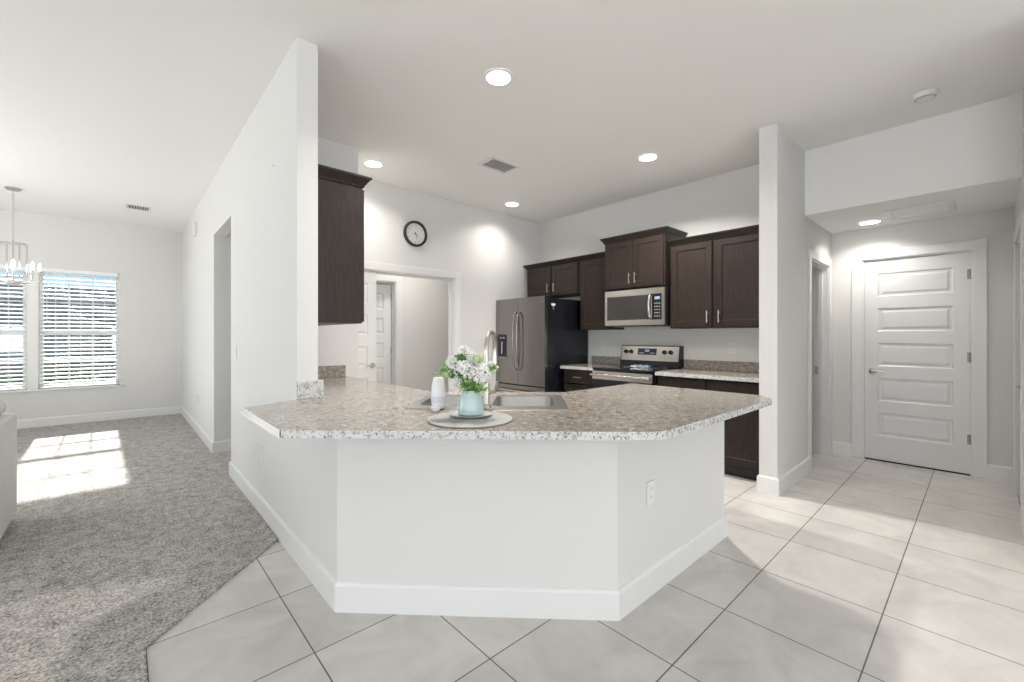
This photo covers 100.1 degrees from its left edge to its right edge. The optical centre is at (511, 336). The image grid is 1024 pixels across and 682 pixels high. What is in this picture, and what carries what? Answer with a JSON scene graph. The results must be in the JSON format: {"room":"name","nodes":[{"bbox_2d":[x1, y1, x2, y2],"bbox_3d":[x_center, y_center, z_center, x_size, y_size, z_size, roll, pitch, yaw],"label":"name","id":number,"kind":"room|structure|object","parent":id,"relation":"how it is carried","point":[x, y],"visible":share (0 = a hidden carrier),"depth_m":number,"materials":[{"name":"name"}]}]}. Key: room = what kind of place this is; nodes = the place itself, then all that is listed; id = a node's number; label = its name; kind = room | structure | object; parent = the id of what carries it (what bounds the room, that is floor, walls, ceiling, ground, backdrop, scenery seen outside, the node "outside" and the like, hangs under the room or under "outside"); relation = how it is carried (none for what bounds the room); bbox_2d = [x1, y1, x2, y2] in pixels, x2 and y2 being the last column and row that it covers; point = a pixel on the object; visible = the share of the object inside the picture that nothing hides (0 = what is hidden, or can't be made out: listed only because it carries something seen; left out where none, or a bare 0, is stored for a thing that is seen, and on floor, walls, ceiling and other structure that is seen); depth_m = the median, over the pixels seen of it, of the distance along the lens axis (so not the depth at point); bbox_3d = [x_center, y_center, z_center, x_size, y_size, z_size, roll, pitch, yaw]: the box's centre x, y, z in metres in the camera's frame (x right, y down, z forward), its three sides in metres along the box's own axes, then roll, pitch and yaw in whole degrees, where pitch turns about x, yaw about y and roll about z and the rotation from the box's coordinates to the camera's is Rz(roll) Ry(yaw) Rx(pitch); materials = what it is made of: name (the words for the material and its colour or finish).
{"room":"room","nodes":[
{"label":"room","id":0,"kind":"room"},
{"bbox_2d":[0,209,181,419],"bbox_3d":[-6.995,-0.220,5.707,4.356,2.980,0.140,0,0,-42],"label":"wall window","id":1,"kind":"structure","parent":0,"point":[148,261],"depth_m":6.59,"materials":[{"name":"paint"}]},
{"bbox_2d":[0,265,25,390],"bbox_3d":[-6.994,-0.118,5.625,0.821,1.689,0.070,0,0,-42],"label":"window blind","id":2,"kind":"object","parent":1,"relation":"attached to","point":[23,268],"visible":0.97,"depth_m":5.82,"materials":[{"name":"white plastic"}]},
{"bbox_2d":[0,267,122,392],"bbox_3d":[-6.679,-0.102,5.976,1.865,1.725,0.168,0,0,-42],"label":"window","id":3,"kind":"structure","parent":1,"relation":"attached to","point":[32,311],"depth_m":5.97,"materials":[{"name":"paint"}]},
{"bbox_2d":[39,268,117,388],"bbox_3d":[-6.296,-0.118,6.261,0.811,1.689,0.070,0,0,-42],"label":"window blind","id":4,"kind":"object","parent":1,"relation":"attached to","point":[46,270],"visible":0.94,"depth_m":6.24,"materials":[{"name":"white plastic"}]},
{"bbox_2d":[17,406,230,453],"bbox_3d":[-5.471,1.202,5.750,6.178,0.135,2.579,0,0,-4],"label":"baseboard","id":5,"kind":"structure","parent":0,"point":[225,445],"depth_m":6.17,"materials":[{"name":"paint"}]},
{"bbox_2d":[0,413,277,681],"bbox_3d":[-3.734,1.264,2.996,5.280,0.013,8.259,0,0,-42],"label":"floor","id":6,"kind":"structure","parent":0,"point":[119,530],"depth_m":2.58,"materials":[{"name":"grey carpet"}]},
{"bbox_2d":[0,401,16,538],"bbox_3d":[-3.910,0.839,1.869,2.202,0.837,0.952,0,0,-42],"label":"sofa","id":7,"kind":"object","parent":6,"relation":"on","point":[8,421],"visible":1,"depth_m":2.73,"materials":[{"name":"fabric"}]},
{"bbox_2d":[182,37,317,534],"bbox_3d":[-3.282,-0.220,4.784,0.115,2.980,6.228,0,0,-42],"label":"wall","id":8,"kind":"structure","parent":0,"point":[270,212],"depth_m":3.04,"materials":[{"name":"paint"}]},
{"bbox_2d":[193,222,195,235],"bbox_3d":[-4.228,-1.430,5.713,0.029,0.170,0.120,0,0,-42],"label":"door chime","id":9,"kind":"object","parent":8,"relation":"attached to","point":[194,223],"visible":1,"depth_m":5.67,"materials":[{"name":"plastic"}]},
{"bbox_2d":[318,164,371,325],"bbox_3d":[-1.425,-0.555,3.089,0.345,0.940,1.175,0,0,-42],"label":"upper cabinet","id":10,"kind":"object","parent":8,"relation":"attached to","point":[340,192],"visible":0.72,"depth_m":2.68,"materials":[{"name":"brown wood"}]},
{"bbox_2d":[242,365,771,439],"bbox_3d":[-0.336,0.321,2.831,2.430,0.134,3.031,0,0,-42],"label":"countertop","id":11,"kind":"structure","parent":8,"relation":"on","point":[335,405],"depth_m":1.99,"materials":[{"name":"stone"}]},
{"bbox_2d":[430,406,440,411],"bbox_3d":[-0.363,0.344,2.038,0.054,0.023,0.054,0,0,-42],"label":"bowl","id":12,"kind":"object","parent":11,"relation":"on","point":[433,408],"visible":1,"depth_m":2.02,"materials":[{"name":"white ceramic"}]},
{"bbox_2d":[431,377,445,408],"bbox_3d":[-0.362,0.275,2.106,0.071,0.153,0.071,0,0,-42],"label":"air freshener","id":13,"kind":"object","parent":11,"relation":"on","point":[438,397],"visible":0.9,"depth_m":2.08,"materials":[{"name":"white plastic"}]},
{"bbox_2d":[427,412,512,427],"bbox_3d":[-0.177,0.352,1.834,0.362,0.007,0.362,0,0,-42],"label":"placemat","id":14,"kind":"object","parent":11,"relation":"on","point":[444,419],"visible":0.84,"depth_m":1.77,"materials":[{"name":"white fabric"}]},
{"bbox_2d":[450,410,491,417],"bbox_3d":[-0.181,0.345,1.905,0.188,0.010,0.188,0,0,-42],"label":"saucer","id":15,"kind":"object","parent":14,"relation":"on","point":[456,413],"visible":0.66,"depth_m":1.88,"materials":[{"name":"white ceramic"}]},
{"bbox_2d":[458,389,483,415],"bbox_3d":[-0.181,0.291,1.905,0.115,0.107,0.115,0,0,-42],"label":"vase","id":16,"kind":"object","parent":15,"relation":"on","point":[470,403],"visible":0.9,"depth_m":1.86,"materials":[{"name":"teal ceramic"}]},
{"bbox_2d":[435,364,460,383],"bbox_3d":[-0.259,0.225,1.890,0.148,0.210,0.071,0,0,14],"label":"leafy sprig","id":17,"kind":"object","parent":16,"relation":"in","point":[444,365],"visible":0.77,"depth_m":1.90,"materials":[{"name":"green plant"}]},
{"bbox_2d":[445,355,468,390],"bbox_3d":[-0.242,0.205,1.897,0.114,0.250,0.059,0,0,18],"label":"flower","id":18,"kind":"object","parent":17,"relation":"on","point":[452,361],"visible":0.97,"depth_m":1.90,"materials":[{"name":"white plant"}]},
{"bbox_3d":[-0.229,0.232,1.906,0.073,0.197,0.070,0,0,-42],"label":"flower","id":19,"kind":"object","parent":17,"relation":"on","visible":0},
{"bbox_2d":[447,367,462,380],"bbox_3d":[-0.235,0.229,1.905,0.092,0.203,0.102,0,0,-42],"label":"leafy sprig","id":20,"kind":"object","parent":19,"relation":"on","point":[452,375],"visible":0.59,"depth_m":1.89,"materials":[{"name":"green plant"}]},
{"bbox_2d":[453,353,466,375],"bbox_3d":[-0.230,0.198,1.917,0.086,0.264,0.066,0,0,-25],"label":"leafy sprig","id":21,"kind":"object","parent":19,"relation":"on","point":[458,357],"visible":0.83,"depth_m":1.91,"materials":[{"name":"green plant"}]},
{"bbox_2d":[455,377,475,395],"bbox_3d":[-0.202,0.250,1.884,0.095,0.160,0.083,0,0,-5],"label":"leafy sprig","id":22,"kind":"object","parent":19,"relation":"on","point":[463,384],"visible":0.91,"depth_m":1.87,"materials":[{"name":"green plant"}]},
{"bbox_2d":[479,364,498,382],"bbox_3d":[-0.115,0.223,1.918,0.123,0.214,0.068,0,0,18],"label":"leafy sprig","id":23,"kind":"object","parent":19,"relation":"on","point":[495,366],"visible":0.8,"depth_m":1.90,"materials":[{"name":"green plant"}]},
{"bbox_2d":[440,369,467,390],"bbox_3d":[-0.251,0.235,1.914,0.137,0.190,0.050,0,0,-11],"label":"flower","id":24,"kind":"object","parent":16,"relation":"in","point":[446,372],"visible":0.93,"depth_m":1.90,"materials":[{"name":"green plant"}]},
{"bbox_2d":[449,377,468,389],"bbox_3d":[-0.231,0.253,1.889,0.100,0.155,0.063,0,0,-42],"label":"flower","id":25,"kind":"object","parent":16,"relation":"in","point":[456,383],"visible":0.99,"depth_m":1.86,"materials":[{"name":"white plant"}]},
{"bbox_2d":[458,344,468,378],"bbox_3d":[-0.215,0.182,1.922,0.052,0.297,0.062,0,0,-24],"label":"flower","id":26,"kind":"object","parent":16,"relation":"in","point":[462,349],"visible":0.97,"depth_m":1.92,"materials":[{"name":"white plant"}]},
{"bbox_2d":[456,360,472,390],"bbox_3d":[-0.204,0.215,1.875,0.082,0.230,0.076,0,0,-42],"label":"flower","id":27,"kind":"object","parent":16,"relation":"in","point":[465,368],"visible":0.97,"depth_m":1.86,"materials":[{"name":"white plant"}]},
{"bbox_2d":[464,349,476,377],"bbox_3d":[-0.187,0.192,1.924,0.061,0.275,0.066,0,0,-42],"label":"flower","id":28,"kind":"object","parent":16,"relation":"in","point":[471,353],"visible":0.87,"depth_m":1.91,"materials":[{"name":"white plant"}]},
{"bbox_2d":[469,358,478,382],"bbox_3d":[-0.168,0.212,1.915,0.056,0.237,0.057,0,0,-42],"label":"flower","id":29,"kind":"object","parent":16,"relation":"in","point":[472,361],"visible":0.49,"depth_m":1.91,"materials":[{"name":"white plant"}]},
{"bbox_2d":[466,379,488,392],"bbox_3d":[-0.149,0.259,1.890,0.078,0.142,0.094,0,0,22],"label":"leafy sprig","id":30,"kind":"object","parent":16,"relation":"in","point":[479,387],"visible":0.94,"depth_m":1.88,"materials":[{"name":"green plant"}]},
{"bbox_2d":[472,353,484,381],"bbox_3d":[-0.150,0.201,1.906,0.063,0.258,0.063,0,0,-42],"label":"flower","id":31,"kind":"object","parent":16,"relation":"in","point":[478,359],"visible":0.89,"depth_m":1.89,"materials":[{"name":"green plant"}]},
{"bbox_2d":[470,362,490,382],"bbox_3d":[-0.139,0.219,1.875,0.097,0.223,0.102,0,0,-22],"label":"flower","id":32,"kind":"object","parent":16,"relation":"in","point":[480,373],"visible":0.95,"depth_m":1.86,"materials":[{"name":"white plant"}]},
{"bbox_2d":[404,394,568,409],"bbox_3d":[-0.119,0.443,2.341,0.816,0.182,0.516,0,0,3],"label":"sink","id":33,"kind":"object","parent":11,"relation":"in","point":[498,402],"visible":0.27,"depth_m":2.52,"materials":[{"name":"metal"}]},
{"bbox_2d":[483,330,497,407],"bbox_3d":[-0.093,0.159,2.221,0.092,0.386,0.234,0,0,11],"label":"faucet","id":34,"kind":"object","parent":11,"relation":"on","point":[486,394],"visible":0.88,"depth_m":2.13,"materials":[{"name":"silver metal"}]},
{"bbox_2d":[297,380,323,398],"bbox_3d":[-1.166,0.305,2.482,0.143,0.102,0.019,0,0,-42],"label":"backsplash","id":35,"kind":"structure","parent":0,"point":[310,388],"depth_m":2.47,"materials":[{"name":"grey stone"}]},
{"bbox_2d":[226,232,447,439],"bbox_3d":[-1.563,-0.220,5.555,3.464,2.980,1.089,0,0,-42],"label":"wall","id":36,"kind":"structure","parent":0,"point":[424,301],"depth_m":6.31,"materials":[{"name":"paint"}]},
{"bbox_2d":[376,274,401,385],"bbox_3d":[-2.045,0.207,5.911,0.975,2.126,0.348,0,0,-42],"label":"door","id":37,"kind":"structure","parent":36,"relation":"in","point":[388,293],"depth_m":6.07,"materials":[{"name":"paint"}]},
{"bbox_2d":[318,137,538,391],"bbox_3d":[-0.805,-0.220,4.983,3.814,2.980,0.778,0,0,-42],"label":"wall","id":38,"kind":"structure","parent":0,"point":[490,250],"depth_m":5.38,"materials":[{"name":"paint"}]},
{"bbox_2d":[318,365,345,377],"bbox_3d":[-1.714,0.305,3.611,0.621,0.102,0.020,0,0,-42],"label":"backsplash","id":39,"kind":"structure","parent":38,"relation":"attached to","point":[337,370],"depth_m":3.73,"materials":[{"name":"stone"}]},
{"bbox_2d":[358,261,460,391],"bbox_3d":[-1.312,0.227,4.940,1.690,2.086,0.190,0,0,-42],"label":"door","id":40,"kind":"structure","parent":38,"relation":"in","point":[366,329],"depth_m":4.79,"materials":[{"name":"paint"}]},
{"bbox_2d":[403,221,426,246],"bbox_3d":[-1.127,-1.205,5.024,0.304,0.304,0.042,0,0,-42],"label":"wall clock","id":41,"kind":"object","parent":38,"relation":"attached to","point":[414,232],"visible":1,"depth_m":5.02,"materials":[{"name":"white plastic"}]},
{"bbox_2d":[297,421,723,588],"bbox_3d":[0.100,0.830,2.278,2.592,0.880,0.782,0,0,-7],"label":"wall","id":42,"kind":"structure","parent":0,"point":[492,512],"depth_m":1.97,"materials":[{"name":"paint"}]},
{"bbox_2d":[229,461,726,620],"bbox_3d":[-0.782,1.202,2.725,4.124,0.135,1.459,0,0,17],"label":"baseboard","id":43,"kind":"structure","parent":42,"relation":"attached to","point":[342,597],"depth_m":1.96,"materials":[{"name":"paint"}]},
{"bbox_2d":[647,480,654,505],"bbox_3d":[0.685,0.770,2.116,0.070,0.114,0.008,0,0,-42],"label":"power outlet","id":44,"kind":"object","parent":42,"relation":"attached to","point":[651,484],"visible":1,"depth_m":2.11,"materials":[{"name":"plastic"}]},
{"bbox_2d":[0,0,1023,231],"bbox_3d":[0.384,-1.785,-0.124,17.600,0.150,18.700,0,0,-42],"label":"ceiling","id":45,"kind":"structure","parent":0,"point":[106,105],"depth_m":2.91,"materials":[{"name":"paint"}]},
{"bbox_2d":[0,186,41,284],"bbox_3d":[-5.743,-1.150,4.936,0.421,1.120,0.421,0,0,-26],"label":"chandelier","id":46,"kind":"object","parent":45,"relation":"hanging from","point":[15,189],"visible":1,"depth_m":4.94,"materials":[{"name":"silver metal"}]},
{"bbox_2d":[125,203,151,211],"bbox_3d":[-4.949,-1.706,5.678,0.266,0.008,0.256,0,0,-42],"label":"ceiling vent","id":47,"kind":"object","parent":45,"relation":"in","point":[128,206],"visible":1,"depth_m":5.67,"materials":[{"name":"metal"}]},
{"bbox_2d":[363,160,383,167],"bbox_3d":[-1.369,-1.705,4.237,0.192,0.010,0.192,0,0,-42],"label":"recessed light","id":48,"kind":"object","parent":45,"relation":"in","point":[370,163],"visible":1,"depth_m":4.22,"materials":[{"name":"paint"}]},
{"bbox_2d":[484,68,512,85],"bbox_3d":[-0.089,-1.705,2.825,0.192,0.010,0.192,0,0,-42],"label":"recessed light","id":49,"kind":"object","parent":45,"relation":"in","point":[495,76],"visible":1,"depth_m":2.81,"materials":[{"name":"paint"}]},
{"bbox_2d":[487,71,509,84],"bbox_3d":[-0.089,-1.701,2.825,0.157,0.002,0.157,0,0,3],"label":"diffuser","id":50,"kind":"object","parent":49,"relation":"attached to","point":[493,77],"depth_m":2.81,"materials":[{"name":"white plastic"}]},
{"bbox_2d":[477,157,520,173],"bbox_3d":[-0.129,-1.706,4.281,0.356,0.008,0.252,0,0,-42],"label":"ceiling vent","id":51,"kind":"object","parent":45,"relation":"in","point":[493,163],"visible":1,"depth_m":4.27,"materials":[{"name":"metal"}]},
{"bbox_2d":[505,202,518,206],"bbox_3d":[-0.001,-1.705,5.531,0.192,0.010,0.192,0,0,-42],"label":"recessed light","id":52,"kind":"object","parent":45,"relation":"in","point":[509,204],"visible":1,"depth_m":5.52,"materials":[{"name":"paint"}]},
{"bbox_2d":[506,203,517,206],"bbox_3d":[-0.001,-1.701,5.531,0.157,0.002,0.157,0,0,-37],"label":"diffuser","id":53,"kind":"object","parent":52,"relation":"attached to","point":[507,204],"depth_m":5.52,"materials":[{"name":"white plastic"}]},
{"bbox_2d":[638,153,658,161],"bbox_3d":[1.296,-1.705,4.083,0.192,0.010,0.192,0,0,-42],"label":"recessed light","id":54,"kind":"object","parent":45,"relation":"in","point":[646,157],"visible":1,"depth_m":4.07,"materials":[{"name":"paint"}]},
{"bbox_2d":[639,154,656,160],"bbox_3d":[1.296,-1.701,4.083,0.157,0.002,0.157,0,0,3],"label":"diffuser","id":55,"kind":"object","parent":54,"relation":"attached to","point":[644,157],"depth_m":4.07,"materials":[{"name":"white plastic"}]},
{"bbox_2d":[911,88,939,102],"bbox_3d":[2.914,-1.690,3.023,0.144,0.040,0.144,0,0,-42],"label":"smoke detector","id":56,"kind":"object","parent":45,"relation":"attached to","point":[923,96],"visible":1,"depth_m":2.99,"materials":[{"name":"plastic"}]},
{"bbox_2d":[145,453,1023,681],"bbox_3d":[0.390,1.330,-0.131,17.600,0.120,18.680,0,0,-42],"label":"floor","id":57,"kind":"structure","parent":0,"point":[861,570],"depth_m":1.91,"materials":[{"name":"tile"}]},
{"bbox_2d":[496,296,587,391],"bbox_3d":[0.368,0.386,5.789,0.935,1.769,0.918,0,0,-42],"label":"refrigerator","id":58,"kind":"object","parent":57,"relation":"on","point":[534,338],"visible":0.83,"depth_m":5.44,"materials":[{"name":"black metal"}]},
{"bbox_2d":[564,369,592,391],"bbox_3d":[1.011,0.834,5.338,0.648,0.872,0.475,0,0,-42],"label":"base cabinet","id":59,"kind":"object","parent":57,"relation":"on","point":[574,380],"visible":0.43,"depth_m":5.16,"materials":[{"name":"brown wood"}]},
{"bbox_2d":[560,356,620,370],"bbox_3d":[1.005,0.325,5.344,0.652,0.138,0.498,0,0,-42],"label":"countertop","id":60,"kind":"structure","parent":59,"relation":"on","point":[597,361],"depth_m":5.47,"materials":[{"name":"stone"}]},
{"bbox_2d":[590,345,683,387],"bbox_3d":[1.402,0.688,4.845,0.728,1.165,0.758,0,0,-42],"label":"range","id":61,"kind":"object","parent":57,"relation":"on","point":[661,358],"visible":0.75,"depth_m":4.82,"materials":[{"name":"silver metal"}]},
{"bbox_2d":[593,365,682,372],"bbox_3d":[1.415,0.363,4.857,0.642,0.023,0.758,0,0,-42],"label":"cooktop","id":62,"kind":"object","parent":61,"relation":"in","point":[617,368],"depth_m":4.74,"materials":[{"name":"black glass"}]},
{"bbox_2d":[630,364,651,367],"bbox_3d":[1.466,0.337,4.876,0.216,0.038,0.103,0,0,38],"label":"dish towel","id":63,"kind":"object","parent":61,"relation":"on","point":[640,365],"visible":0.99,"depth_m":4.84,"materials":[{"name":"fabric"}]},
{"bbox_2d":[658,375,758,480],"bbox_3d":[2.045,0.834,4.227,0.617,0.872,1.000,0,0,-42],"label":"base cabinet","id":64,"kind":"object","parent":57,"relation":"on","point":[741,433],"visible":0.29,"depth_m":3.83,"materials":[{"name":"brown wood"}]},
{"bbox_2d":[655,359,758,382],"bbox_3d":[2.033,0.325,4.216,0.652,0.138,1.003,0,0,-42],"label":"countertop","id":65,"kind":"structure","parent":64,"relation":"on","point":[702,369],"depth_m":4.30,"materials":[{"name":"stone"}]},
{"bbox_2d":[539,164,758,368],"bbox_3d":[1.524,-0.220,5.349,0.120,2.980,3.376,0,0,-42],"label":"wall","id":66,"kind":"structure","parent":0,"point":[729,200],"depth_m":4.89,"materials":[{"name":"paint"}]},
{"bbox_2d":[523,256,579,297],"bbox_3d":[0.635,-0.787,5.952,0.380,0.470,1.010,0,0,-42],"label":"upper cabinet","id":67,"kind":"object","parent":66,"relation":"attached to","point":[560,278],"visible":0.88,"depth_m":5.78,"materials":[{"name":"brown wood"}]},
{"bbox_2d":[578,251,623,329],"bbox_3d":[1.123,-0.554,5.417,0.378,0.935,0.434,0,0,-42],"label":"upper cabinet","id":68,"kind":"object","parent":66,"relation":"attached to","point":[592,266],"visible":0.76,"depth_m":5.32,"materials":[{"name":"brown wood"}]},
{"bbox_2d":[592,356,620,364],"bbox_3d":[1.238,0.306,5.556,0.020,0.100,0.498,0,0,-42],"label":"backsplash","id":69,"kind":"structure","parent":66,"relation":"attached to","point":[595,359],"depth_m":5.56,"materials":[{"name":"stone"}]},
{"bbox_2d":[600,226,687,290],"bbox_3d":[1.500,-0.850,4.937,0.470,0.610,0.852,0,0,-42],"label":"upper cabinet","id":70,"kind":"object","parent":66,"relation":"attached to","point":[640,259],"visible":0.91,"depth_m":4.74,"materials":[{"name":"brown wood"}]},
{"bbox_2d":[605,287,669,326],"bbox_3d":[1.490,-0.321,4.928,0.492,0.419,0.758,0,0,-42],"label":"microwave","id":71,"kind":"object","parent":70,"relation":"attached to","point":[646,307],"visible":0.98,"depth_m":4.76,"materials":[{"name":"silver metal"}]},
{"bbox_2d":[668,224,758,328],"bbox_3d":[2.134,-0.554,4.307,0.379,0.935,1.004,0,0,-42],"label":"upper cabinet","id":72,"kind":"object","parent":66,"relation":"attached to","point":[714,276],"visible":0.8,"depth_m":4.21,"materials":[{"name":"brown wood"}]},
{"bbox_2d":[684,359,758,372],"bbox_3d":[2.267,0.306,4.428,0.020,0.100,1.003,0,0,-42],"label":"backsplash","id":73,"kind":"structure","parent":66,"relation":"attached to","point":[688,364],"depth_m":4.48,"materials":[{"name":"stone"}]},
{"bbox_2d":[728,343,734,353],"bbox_3d":[2.272,0.125,4.433,0.008,0.114,0.070,0,0,-42],"label":"power outlet","id":74,"kind":"object","parent":66,"relation":"attached to","point":[731,346],"visible":1,"depth_m":4.43,"materials":[{"name":"plastic"}]},
{"bbox_2d":[759,123,831,477],"bbox_3d":[2.755,-0.220,4.098,1.834,2.980,0.132,0,0,-42],"label":"wall","id":75,"kind":"structure","parent":0,"point":[786,235],"depth_m":3.54,"materials":[{"name":"paint"}]},
{"bbox_2d":[757,457,809,495],"bbox_3d":[2.403,1.202,3.777,0.909,0.135,0.160,0,0,-42],"label":"baseboard","id":76,"kind":"structure","parent":75,"relation":"attached to","point":[765,484],"depth_m":3.52,"materials":[{"name":"paint"}]},
{"bbox_2d":[808,249,831,470],"bbox_3d":[2.834,0.225,4.189,1.484,2.091,0.207,0,0,-40],"label":"door frame","id":77,"kind":"structure","parent":75,"relation":"in","point":[819,266],"depth_m":4.59,"materials":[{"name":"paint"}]},
{"bbox_2d":[805,93,1021,233],"bbox_3d":[3.611,-1.415,3.832,1.160,0.590,1.415,0,0,-42],"label":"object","id":78,"kind":"structure","parent":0,"point":[971,156],"depth_m":3.45,"materials":[{"name":"paint"}]},
{"bbox_2d":[857,219,882,224],"bbox_3d":[3.491,-1.115,4.186,0.192,0.010,0.192,0,0,-42],"label":"recessed light","id":79,"kind":"object","parent":78,"relation":"in","point":[869,222],"visible":1,"depth_m":4.17,"materials":[{"name":"paint"}]},
{"bbox_2d":[860,221,879,224],"bbox_3d":[3.491,-1.111,4.186,0.157,0.002,0.157,0,0,-37],"label":"diffuser","id":80,"kind":"object","parent":79,"relation":"attached to","point":[862,222],"depth_m":4.17,"materials":[{"name":"white plastic"}]},
{"bbox_2d":[884,200,956,220],"bbox_3d":[3.622,-1.113,3.804,0.400,0.014,0.440,0,0,-42],"label":"attic hatch","id":81,"kind":"object","parent":78,"relation":"attached to","point":[946,206],"visible":1,"depth_m":3.79,"materials":[{"name":"paint"}]},
{"bbox_2d":[832,207,1014,466],"bbox_3d":[3.954,0.075,4.233,0.120,2.390,1.547,0,0,-42],"label":"wall","id":82,"kind":"structure","parent":0,"point":[998,226],"depth_m":3.90,"materials":[{"name":"paint"}]},
{"bbox_2d":[832,441,851,456],"bbox_3d":[3.516,1.202,4.581,0.059,0.135,0.180,0,0,-42],"label":"baseboard","id":83,"kind":"structure","parent":82,"relation":"attached to","point":[839,448],"depth_m":4.59,"materials":[{"name":"paint"}]},
{"bbox_2d":[852,238,986,478],"bbox_3d":[3.944,0.197,4.207,0.166,2.146,0.960,0,0,-42],"label":"door","id":84,"kind":"structure","parent":82,"relation":"in","point":[919,313],"depth_m":4.15,"materials":[{"name":"paint"}]},
{"bbox_2d":[987,464,1012,483],"bbox_3d":[4.193,1.202,3.679,0.274,0.135,0.165,0,0,-42],"label":"baseboard","id":85,"kind":"structure","parent":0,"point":[994,472],"depth_m":3.76,"materials":[{"name":"paint"}]},
{"bbox_2d":[1015,86,1023,226],"bbox_3d":[3.591,-0.220,2.937,2.164,2.980,0.120,0,0,-42],"label":"wall","id":86,"kind":"structure","parent":0,"point":[1019,205],"depth_m":3.00,"materials":[{"name":"paint"}]},
{"bbox_2d":[1013,208,1023,527],"bbox_3d":[3.800,0.209,3.149,1.030,2.121,0.148,0,0,-42],"label":"door frame","id":87,"kind":"structure","parent":86,"relation":"in","point":[1018,236],"depth_m":3.45,"materials":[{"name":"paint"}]},
{"bbox_2d":[1022,508,1023,536],"bbox_3d":[3.133,1.202,2.468,0.884,0.135,0.224,0,0,-42],"label":"baseboard","id":88,"kind":"structure","parent":86,"relation":"attached to","point":[1023,508],"depth_m":2.78,"materials":[{"name":"paint"}]},
{"label":"outside","id":89,"kind":"structure","parent":0,"visible":0},
{"bbox_2d":[0,369,100,386],"bbox_3d":[-33.377,1.620,36.595,120.000,0.100,80.940,0,0,-42],"label":"ground","id":90,"kind":"structure","parent":89,"point":[95,370],"depth_m":16.45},
{"bbox_2d":[11,355,94,385],"bbox_3d":[-12.239,1.166,11.529,1.634,1.347,1.608,0,0,-42],"label":"shrub","id":91,"kind":"object","parent":90,"relation":"on","point":[73,363],"visible":0.33,"depth_m":11.31,"materials":[{"name":"green plant"}]},
{"bbox_2d":[0,282,115,370],"bbox_3d":[-26.841,-0.605,21.267,22.200,4.350,9.600,0,0,-42],"label":"house","id":92,"kind":"structure","parent":90,"relation":"on","point":[1,285],"depth_m":20.46,"materials":[{"name":"paint"}]},
{"bbox_2d":[94,361,115,381],"bbox_3d":[-10.185,1.172,11.283,1.529,1.299,1.517,0,0,-42],"label":"shrub","id":93,"kind":"object","parent":90,"relation":"on","point":[109,377],"visible":0.09,"depth_m":10.88,"materials":[{"name":"green plant"}]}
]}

